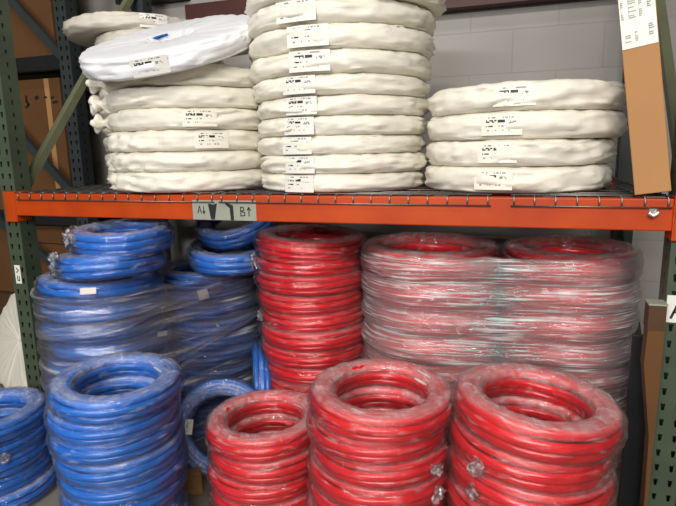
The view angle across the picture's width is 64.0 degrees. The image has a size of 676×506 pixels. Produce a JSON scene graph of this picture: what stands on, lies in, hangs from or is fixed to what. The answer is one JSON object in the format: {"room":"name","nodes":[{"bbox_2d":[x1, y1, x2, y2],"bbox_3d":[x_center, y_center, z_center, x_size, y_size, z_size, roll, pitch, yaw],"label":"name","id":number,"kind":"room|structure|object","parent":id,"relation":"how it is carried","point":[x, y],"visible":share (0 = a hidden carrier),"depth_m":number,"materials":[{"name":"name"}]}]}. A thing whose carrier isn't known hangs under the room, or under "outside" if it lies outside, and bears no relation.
{"room":"warehouse","nodes":[
{"label":"warehouse","id":0,"kind":"room"},
{"bbox_2d":[79,14,252,81],"bbox_3d":[-0.652,-0.823,2.139,0.686,0.339,0.695,-7,12,-27],"label":"coil","id":1,"kind":"object","parent":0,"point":[185,45],"visible":0.83,"depth_m":1.92,"materials":[{"name":"plastic"}]},
{"bbox_2d":[0,383,618,505],"bbox_3d":[-1.511,1.193,1.257,8.500,0.100,5.450,2,11,18],"label":"floor","id":2,"kind":"structure","parent":0,"point":[51,499],"depth_m":2.13,"materials":[{"name":"concrete"}]},
{"bbox_2d":[0,291,14,314],"bbox_3d":[-1.979,0.462,3.708,1.040,0.440,0.200,2,11,18],"label":"cardboard box","id":3,"kind":"object","parent":2,"relation":"on","point":[4,295],"visible":0.02,"depth_m":3.66,"materials":[{"name":"cardboard"}]},
{"bbox_2d":[0,225,77,291],"bbox_3d":[-1.958,0.020,3.559,1.037,0.463,0.182,2,11,18],"label":"cardboard box","id":4,"kind":"object","parent":3,"relation":"on","point":[50,237],"visible":0.16,"depth_m":3.42,"materials":[{"name":"brown cardboard"}]},
{"bbox_2d":[0,293,27,387],"bbox_3d":[-1.756,0.495,3.056,0.627,0.611,0.257,7,13,36],"label":"coil","id":5,"kind":"object","parent":2,"relation":"on","point":[12,366],"visible":0.34,"depth_m":3.06,"materials":[{"name":"white plastic"}]},
{"bbox_2d":[0,444,56,505],"bbox_3d":[-1.373,0.888,2.189,0.459,0.160,0.459,-1,11,1],"label":"coil","id":6,"kind":"object","parent":2,"relation":"on","point":[37,489],"depth_m":2.10,"materials":[{"name":"blue plastic"}]},
{"bbox_2d":[0,386,47,479],"bbox_3d":[-1.375,0.713,2.142,0.591,0.234,0.593,-9,12,-35],"label":"coil","id":7,"kind":"object","parent":6,"relation":"on","point":[19,460],"depth_m":2.10,"materials":[{"name":"blue plastic"}]},
{"bbox_2d":[0,0,97,265],"bbox_3d":[-2.077,-0.832,3.264,1.355,3.150,0.105,2,11,18],"label":"frame","id":8,"kind":"object","parent":2,"relation":"on","point":[77,125],"visible":0.41,"depth_m":3.04,"materials":[{"name":"metal"}]},
{"bbox_2d":[0,210,76,225],"bbox_3d":[-2.001,-0.258,3.574,1.165,0.075,0.440,2,11,18],"label":"beam","id":9,"kind":"structure","parent":8,"relation":"attached to","point":[40,220],"depth_m":3.25,"materials":[{"name":"black metal"}]},
{"bbox_2d":[0,77,72,209],"bbox_3d":[-2.030,-0.670,3.437,0.920,0.784,0.162,2,11,18],"label":"cardboard box","id":10,"kind":"object","parent":9,"relation":"on","point":[42,101],"visible":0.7,"depth_m":3.24,"materials":[{"name":"brown cardboard"}]},
{"bbox_2d":[15,55,69,75],"bbox_3d":[-2.018,-1.135,3.407,1.165,0.080,0.440,2,11,18],"label":"beam","id":11,"kind":"structure","parent":8,"relation":"attached to","point":[46,64],"depth_m":3.09,"materials":[{"name":"black metal"}]},
{"bbox_2d":[9,0,56,57],"bbox_3d":[-2.071,-1.541,3.281,0.970,0.763,0.160,2,11,18],"label":"cardboard box","id":12,"kind":"object","parent":11,"relation":"on","point":[26,42],"visible":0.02,"depth_m":3.15,"materials":[{"name":"brown cardboard"}]},
{"bbox_2d":[0,0,171,391],"bbox_3d":[-1.254,-0.698,2.744,0.110,3.050,1.073,2,11,18],"label":"frame","id":13,"kind":"object","parent":2,"relation":"on","point":[16,174],"visible":0.36,"depth_m":2.37,"materials":[{"name":"green paint"}]},
{"bbox_2d":[14,265,21,283],"bbox_3d":[-1.410,0.094,2.386,0.032,0.083,0.002,2,11,18],"label":"label","id":14,"kind":"object","parent":13,"relation":"attached to","point":[16,267],"visible":1,"depth_m":2.38,"materials":[{"name":"paper"}]},
{"bbox_2d":[3,191,675,240],"bbox_3d":[-0.198,-0.152,1.952,2.570,0.128,0.095,2,11,18],"label":"beam","id":15,"kind":"structure","parent":13,"relation":"attached to","point":[500,213],"depth_m":1.81,"materials":[{"name":"orange metal"}]},
{"bbox_2d":[16,168,265,202],"bbox_3d":[-0.716,-0.347,2.586,1.028,0.123,1.077,2,11,18],"label":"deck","id":16,"kind":"object","parent":15,"relation":"on","point":[93,188],"depth_m":2.07,"materials":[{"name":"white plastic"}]},
{"bbox_2d":[88,85,267,171],"bbox_3d":[-0.612,-0.517,2.309,0.895,0.319,0.896,2,11,18],"label":"coil","id":17,"kind":"object","parent":16,"relation":"on","point":[222,160],"depth_m":2.02,"materials":[{"name":"white plastic"}]},
{"bbox_2d":[85,63,255,94],"bbox_3d":[-0.614,-0.711,2.272,0.684,0.095,0.686,8,14,41],"label":"coil","id":18,"kind":"object","parent":17,"relation":"on","point":[212,74],"visible":0.41,"depth_m":1.99,"materials":[{"name":"white plastic"}]},
{"bbox_2d":[231,49,248,56],"bbox_3d":[-0.565,-0.884,2.321,0.651,0.221,0.627,6,13,34],"label":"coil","id":19,"kind":"object","parent":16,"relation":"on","point":[245,52],"visible":0.02,"depth_m":2.10,"materials":[{"name":"white plastic"}]},
{"bbox_3d":[-0.880,-0.413,2.834,0.625,0.084,0.612,-11,15,-42],"label":"coil","id":20,"kind":"object","parent":16,"relation":"on","visible":0},
{"bbox_2d":[103,137,114,166],"bbox_3d":[-0.882,-0.529,2.820,0.870,0.161,0.871,6,13,32],"label":"coil","id":21,"kind":"object","parent":20,"relation":"on","point":[107,155],"depth_m":2.65,"materials":[{"name":"white plastic"}]},
{"bbox_2d":[99,89,111,135],"bbox_3d":[-0.880,-0.720,2.780,0.691,0.239,0.681,-2,11,-2],"label":"coil","id":22,"kind":"object","parent":21,"relation":"on","point":[105,131],"depth_m":2.58,"materials":[{"name":"white plastic"}]},
{"bbox_3d":[-0.891,-0.873,2.748,0.625,0.084,0.612,-4,11,-14],"label":"coil","id":23,"kind":"object","parent":21,"relation":"on","visible":0},
{"bbox_3d":[-0.892,-0.949,2.733,0.625,0.084,0.612,-5,11,-17],"label":"coil","id":24,"kind":"object","parent":23,"relation":"on","visible":0},
{"bbox_2d":[94,28,144,44],"bbox_3d":[-0.891,-1.027,2.723,0.618,0.084,0.617,9,14,42],"label":"coil","id":25,"kind":"object","parent":24,"relation":"on","point":[110,35],"visible":0.06,"depth_m":2.46,"materials":[{"name":"white plastic"}]},
{"bbox_2d":[62,11,185,47],"bbox_3d":[-1.018,-1.108,2.745,0.679,0.084,0.680,4,12,24],"label":"coil","id":26,"kind":"object","parent":25,"relation":"on","point":[83,29],"visible":0.49,"depth_m":2.45,"materials":[{"name":"plastic"}]},
{"bbox_2d":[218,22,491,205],"bbox_3d":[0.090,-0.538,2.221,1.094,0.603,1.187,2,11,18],"label":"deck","id":27,"kind":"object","parent":15,"relation":"on","point":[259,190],"depth_m":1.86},
{"bbox_2d":[510,177,672,208],"bbox_3d":[0.902,-0.243,2.086,0.439,0.043,1.043,2,11,18],"label":"deck","id":28,"kind":"object","parent":15,"relation":"on","point":[607,191],"visible":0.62,"depth_m":1.67,"materials":[{"name":"metal"}]},
{"bbox_2d":[425,79,627,192],"bbox_3d":[0.664,-0.413,1.966,0.960,0.349,0.960,5,12,30],"label":"coil","id":29,"kind":"object","parent":28,"relation":"on","point":[589,177],"depth_m":1.69,"materials":[{"name":"white plastic"}]},
{"bbox_2d":[617,0,670,194],"bbox_3d":[0.847,-0.742,1.539,0.261,1.142,0.117,5,12,30],"label":"cardboard box","id":30,"kind":"object","parent":28,"relation":"on","point":[638,19],"visible":1,"depth_m":1.52,"materials":[{"name":"cardboard"}]},
{"bbox_2d":[627,0,635,18],"bbox_3d":[0.813,-0.704,1.499,0.022,0.102,0.001,-5,7,31],"label":"print","id":31,"kind":"object","parent":30,"relation":"attached to","point":[627,0],"depth_m":1.50},
{"bbox_2d":[263,177,616,196],"bbox_3d":[0.115,-0.337,2.894,2.570,0.128,0.075,2,11,18],"label":"beam","id":32,"kind":"structure","parent":13,"relation":"attached to","point":[493,194],"depth_m":2.67,"materials":[{"name":"metal"}]},
{"bbox_2d":[186,466,203,495],"bbox_3d":[-0.581,0.903,2.155,0.088,0.098,0.078,-3,11,-10],"label":"wood block","id":33,"kind":"object","parent":2,"relation":"on","point":[194,482],"visible":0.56,"depth_m":2.13,"materials":[{"name":"brown wood"}]},
{"bbox_2d":[163,292,260,439],"bbox_3d":[-0.618,0.517,2.717,0.719,0.676,0.706,-9,13,-35],"label":"coil","id":34,"kind":"object","parent":2,"relation":"on","point":[197,430],"depth_m":2.49,"materials":[{"name":"blue plastic"}]},
{"bbox_2d":[160,258,256,306],"bbox_3d":[-0.628,0.128,2.626,0.631,0.170,0.632,6,13,35],"label":"coil","id":35,"kind":"object","parent":34,"relation":"on","point":[227,294],"depth_m":2.44,"materials":[{"name":"blue plastic"}]},
{"bbox_2d":[185,239,266,276],"bbox_3d":[-0.480,-0.003,2.491,0.429,0.151,0.427,1,11,12],"label":"coil","id":36,"kind":"object","parent":35,"relation":"on","point":[202,260],"visible":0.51,"depth_m":2.33,"materials":[{"name":"blue plastic"}]},
{"bbox_2d":[194,194,279,250],"bbox_3d":[-0.466,-0.155,2.529,0.418,0.240,0.391,4,12,24],"label":"coil","id":37,"kind":"object","parent":36,"relation":"on","point":[240,237],"visible":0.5,"depth_m":2.39,"materials":[{"name":"blue plastic"}]},
{"bbox_2d":[180,376,258,477],"bbox_3d":[-0.480,0.726,2.253,0.420,0.411,0.190,-2,11,-4],"label":"coil","id":38,"kind":"object","parent":2,"relation":"on","point":[193,399],"visible":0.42,"depth_m":2.23,"materials":[{"name":"plastic"}]},
{"bbox_2d":[251,337,271,390],"bbox_3d":[-0.346,0.637,2.513,0.092,0.494,0.495,-2,11,-7],"label":"coil","id":39,"kind":"object","parent":2,"relation":"on","point":[261,378],"visible":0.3,"depth_m":2.34,"materials":[{"name":"blue plastic"}]},
{"bbox_2d":[616,460,620,488],"bbox_3d":[0.912,0.850,2.258,0.499,0.134,0.493,-7,12,-28],"label":"coil","id":40,"kind":"object","parent":2,"relation":"on","point":[619,464],"visible":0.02,"depth_m":2.14,"materials":[{"name":"plastic"}]},
{"bbox_3d":[0.898,0.748,2.239,0.505,0.129,0.506,-1,11,0],"label":"coil","id":41,"kind":"object","parent":40,"relation":"on","visible":0},
{"bbox_3d":[0.900,0.643,2.223,0.491,0.129,0.492,1,12,18],"label":"coil","id":42,"kind":"object","parent":41,"relation":"on","visible":0},
{"bbox_2d":[496,233,643,411],"bbox_3d":[0.896,0.280,2.149,0.719,0.657,0.717,0,12,4],"label":"coil","id":43,"kind":"object","parent":42,"relation":"on","point":[621,402],"depth_m":1.95,"materials":[{"name":"red plastic"}]},
{"bbox_2d":[610,0,675,505],"bbox_3d":[1.160,-0.597,1.961,0.110,3.050,1.073,2,11,18],"label":"frame","id":44,"kind":"object","parent":2,"relation":"on","point":[662,489],"visible":0.29,"depth_m":1.70,"materials":[{"name":"green paint"}]},
{"bbox_2d":[666,295,675,322],"bbox_3d":[1.008,0.167,1.595,0.073,0.083,0.002,2,11,18],"label":"label","id":45,"kind":"object","parent":44,"relation":"attached to","point":[671,299],"visible":0.84,"depth_m":1.60,"materials":[{"name":"paper"}]},
{"bbox_2d":[617,334,675,505],"bbox_3d":[1.083,0.623,1.793,0.245,0.720,0.016,2,11,18],"label":"panel","id":46,"kind":"object","parent":2,"relation":"on","point":[632,453],"visible":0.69,"depth_m":1.81,"materials":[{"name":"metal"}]},
{"bbox_2d":[640,299,667,505],"bbox_3d":[0.947,0.571,1.677,0.050,0.870,0.056,2,11,18],"label":"strip","id":47,"kind":"object","parent":2,"relation":"on","point":[655,312],"visible":1,"depth_m":1.62,"materials":[{"name":"brown cardboard"}]},
{"bbox_3d":[-0.715,0.975,1.868,0.407,0.085,0.412,7,14,35],"label":"coil","id":48,"kind":"object","parent":2,"relation":"on","visible":0},
{"bbox_2d":[43,352,191,505],"bbox_3d":[-0.729,0.666,1.801,0.570,0.577,0.568,-11,15,-41],"label":"coil","id":49,"kind":"object","parent":48,"relation":"on","point":[187,502],"depth_m":1.66,"materials":[{"name":"blue plastic"}]},
{"bbox_3d":[-0.245,0.951,1.934,0.420,0.090,0.420,1,11,13],"label":"coil","id":50,"kind":"object","parent":2,"relation":"on","visible":0},
{"bbox_3d":[-0.245,0.876,1.933,0.424,0.090,0.424,-8,14,-34],"label":"coil","id":51,"kind":"object","parent":50,"relation":"on","visible":0},
{"bbox_2d":[203,389,309,505],"bbox_3d":[-0.237,0.693,1.895,0.606,0.314,0.605,7,14,37],"label":"coil","id":52,"kind":"object","parent":51,"relation":"on","point":[298,501],"depth_m":1.74,"materials":[{"name":"red plastic"}]},
{"bbox_3d":[0.129,0.985,1.720,0.455,0.087,0.454,5,13,37],"label":"coil","id":53,"kind":"object","parent":2,"relation":"on","visible":0},
{"label":"coil","id":54,"kind":"object","parent":53,"relation":"on","visible":0},
{"bbox_3d":[0.133,0.846,1.695,0.452,0.087,0.451,3,11,25],"label":"coil","id":55,"kind":"object","parent":54,"relation":"on","visible":0},
{"bbox_2d":[304,358,456,505],"bbox_3d":[0.129,0.597,1.646,0.638,0.450,0.636,0,11,7],"label":"coil","id":56,"kind":"object","parent":55,"relation":"on","point":[307,502],"depth_m":1.49,"materials":[{"name":"red plastic"}]},
{"bbox_3d":[0.544,0.999,1.575,0.445,0.103,0.441,0,11,3],"label":"coil","id":57,"kind":"object","parent":2,"relation":"on","visible":0},
{"bbox_3d":[0.531,0.916,1.564,0.441,0.102,0.442,-10,15,-38],"label":"coil","id":58,"kind":"object","parent":57,"relation":"on","visible":0},
{"bbox_3d":[0.539,0.831,1.558,0.448,0.102,0.448,-11,15,-41],"label":"coil","id":59,"kind":"object","parent":58,"relation":"on","visible":0},
{"bbox_3d":[0.532,0.752,1.524,0.449,0.102,0.450,9,14,41],"label":"coil","id":60,"kind":"object","parent":59,"relation":"on","visible":0},
{"bbox_2d":[444,362,627,505],"bbox_3d":[0.534,0.532,1.493,0.632,0.375,0.627,0,11,-2],"label":"coil","id":61,"kind":"object","parent":60,"relation":"on","point":[455,496],"depth_m":1.36,"materials":[{"name":"red plastic"}]},
{"bbox_3d":[-0.060,0.839,2.501,0.508,0.092,0.503,7,12,38],"label":"coil","id":62,"kind":"object","parent":2,"relation":"on","visible":0},
{"bbox_3d":[-0.066,0.764,2.494,0.512,0.092,0.513,-7,12,-27],"label":"coil","id":63,"kind":"object","parent":62,"relation":"on","visible":0},
{"bbox_3d":[-0.069,0.689,2.481,0.516,0.092,0.515,-6,13,-31],"label":"coil","id":64,"kind":"object","parent":63,"relation":"on","visible":0},
{"bbox_3d":[-0.086,0.616,2.461,0.495,0.092,0.494,-12,16,-41],"label":"coil","id":65,"kind":"object","parent":64,"relation":"on","visible":0},
{"bbox_2d":[258,318,368,397],"bbox_3d":[-0.090,0.427,2.436,0.694,0.319,0.695,-9,13,-32],"label":"coil","id":66,"kind":"object","parent":65,"relation":"on","point":[275,383],"depth_m":2.22,"materials":[{"name":"red plastic"}]},
{"bbox_2d":[250,223,367,276],"bbox_3d":[-0.119,-0.022,2.348,0.624,0.181,0.622,-1,10,-3],"label":"coil","id":67,"kind":"object","parent":66,"relation":"on","point":[279,266],"depth_m":2.18,"materials":[{"name":"red plastic"}]},
{"bbox_2d":[253,268,367,333],"bbox_3d":[-0.114,0.166,2.382,0.606,0.250,0.607,2,12,24],"label":"coil","id":68,"kind":"object","parent":66,"relation":"on","point":[337,320],"depth_m":2.19,"materials":[{"name":"red plastic"}]},
{"bbox_3d":[-0.974,0.871,2.425,0.496,0.093,0.498,-6,12,-22],"label":"coil","id":69,"kind":"object","parent":2,"relation":"on","visible":0},
{"bbox_2d":[30,256,246,458],"bbox_3d":[-0.796,0.449,2.509,0.559,0.827,1.058,9,15,44],"label":"wrap","id":70,"kind":"object","parent":69,"relation":"attached to","point":[203,294],"visible":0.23,"depth_m":2.22,"materials":[{"name":"plastic"}]},
{"bbox_3d":[-0.962,0.796,2.408,0.508,0.093,0.504,-7,12,-28],"label":"coil","id":71,"kind":"object","parent":69,"relation":"on","visible":0},
{"bbox_3d":[-0.982,0.724,2.377,0.494,0.094,0.501,7,13,35],"label":"coil","id":72,"kind":"object","parent":71,"relation":"on","visible":0},
{"bbox_3d":[-0.965,0.649,2.362,0.508,0.093,0.510,8,15,44],"label":"coil","id":73,"kind":"object","parent":72,"relation":"on","visible":0},
{"bbox_3d":[-0.982,0.575,2.345,0.518,0.093,0.515,-1,10,0],"label":"coil","id":74,"kind":"object","parent":73,"relation":"on","visible":0},
{"bbox_2d":[37,305,175,385],"bbox_3d":[-0.968,0.384,2.320,0.691,0.333,0.692,2,11,15],"label":"coil","id":75,"kind":"object","parent":74,"relation":"on","point":[172,355],"depth_m":2.12,"materials":[{"name":"blue plastic"}]},
{"bbox_2d":[34,270,169,324],"bbox_3d":[-0.985,0.151,2.270,0.588,0.186,0.591,-11,13,-42],"label":"coil","id":76,"kind":"object","parent":75,"relation":"on","point":[80,314],"depth_m":2.09,"materials":[{"name":"blue plastic"}]},
{"bbox_2d":[48,218,174,281],"bbox_3d":[-0.878,-0.012,2.182,0.459,0.217,0.469,4,12,26],"label":"coil","id":77,"kind":"object","parent":76,"relation":"on","point":[70,267],"depth_m":2.04,"materials":[{"name":"blue plastic"}]},
{"bbox_3d":[0.398,0.841,2.362,0.570,0.129,0.572,2,11,17],"label":"coil","id":78,"kind":"object","parent":2,"relation":"on","visible":0},
{"bbox_2d":[360,236,643,491],"bbox_3d":[0.625,0.425,2.224,1.071,0.925,0.604,2,11,18],"label":"wrap","id":79,"kind":"object","parent":78,"relation":"attached to","point":[637,311],"visible":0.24,"depth_m":1.94,"materials":[{"name":"clear plastic"}]},
{"bbox_3d":[0.395,0.737,2.344,0.566,0.129,0.571,3,12,27],"label":"coil","id":80,"kind":"object","parent":78,"relation":"on","visible":0},
{"bbox_3d":[0.391,0.632,2.335,0.572,0.129,0.571,-6,12,-23],"label":"coil","id":81,"kind":"object","parent":80,"relation":"on","visible":0},
{"bbox_3d":[0.382,0.530,2.308,0.569,0.129,0.570,-1,11,-1],"label":"coil","id":82,"kind":"object","parent":81,"relation":"on","visible":0},
{"bbox_2d":[361,314,498,384],"bbox_3d":[0.388,0.372,2.281,0.749,0.236,0.748,8,14,38],"label":"coil","id":83,"kind":"object","parent":82,"relation":"on","point":[451,372],"depth_m":2.05,"materials":[{"name":"red plastic"}]},
{"bbox_2d":[359,231,502,338],"bbox_3d":[0.377,0.111,2.233,0.773,0.342,0.773,7,14,32],"label":"coil","id":84,"kind":"object","parent":83,"relation":"on","point":[477,320],"depth_m":2.03,"materials":[{"name":"red plastic"}]},
{"bbox_2d":[244,0,446,39],"bbox_3d":[0.029,-0.894,2.073,0.900,0.164,0.900,-2,11,-4],"label":"coil","id":85,"kind":"object","parent":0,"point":[281,15],"depth_m":1.79,"materials":[{"name":"plastic"}]},
{"bbox_2d":[18,0,675,362],"bbox_3d":[-0.734,-1.179,3.346,8.500,3.750,0.200,2,11,18],"label":"wall","id":86,"kind":"structure","parent":0,"point":[580,39],"depth_m":2.74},
{"bbox_2d":[115,0,189,7],"bbox_3d":[-1.112,-1.592,3.230,0.460,0.180,0.100,2,11,18],"label":"beam","id":87,"kind":"structure","parent":86,"relation":"attached to","point":[118,2],"depth_m":3.25,"materials":[{"name":"black metal"}]},
{"bbox_2d":[185,0,577,19],"bbox_3d":[0.670,-1.303,2.694,3.240,0.158,0.100,2,11,18],"label":"beam","id":88,"kind":"structure","parent":86,"relation":"attached to","point":[224,7],"depth_m":2.77,"materials":[{"name":"red metal"}]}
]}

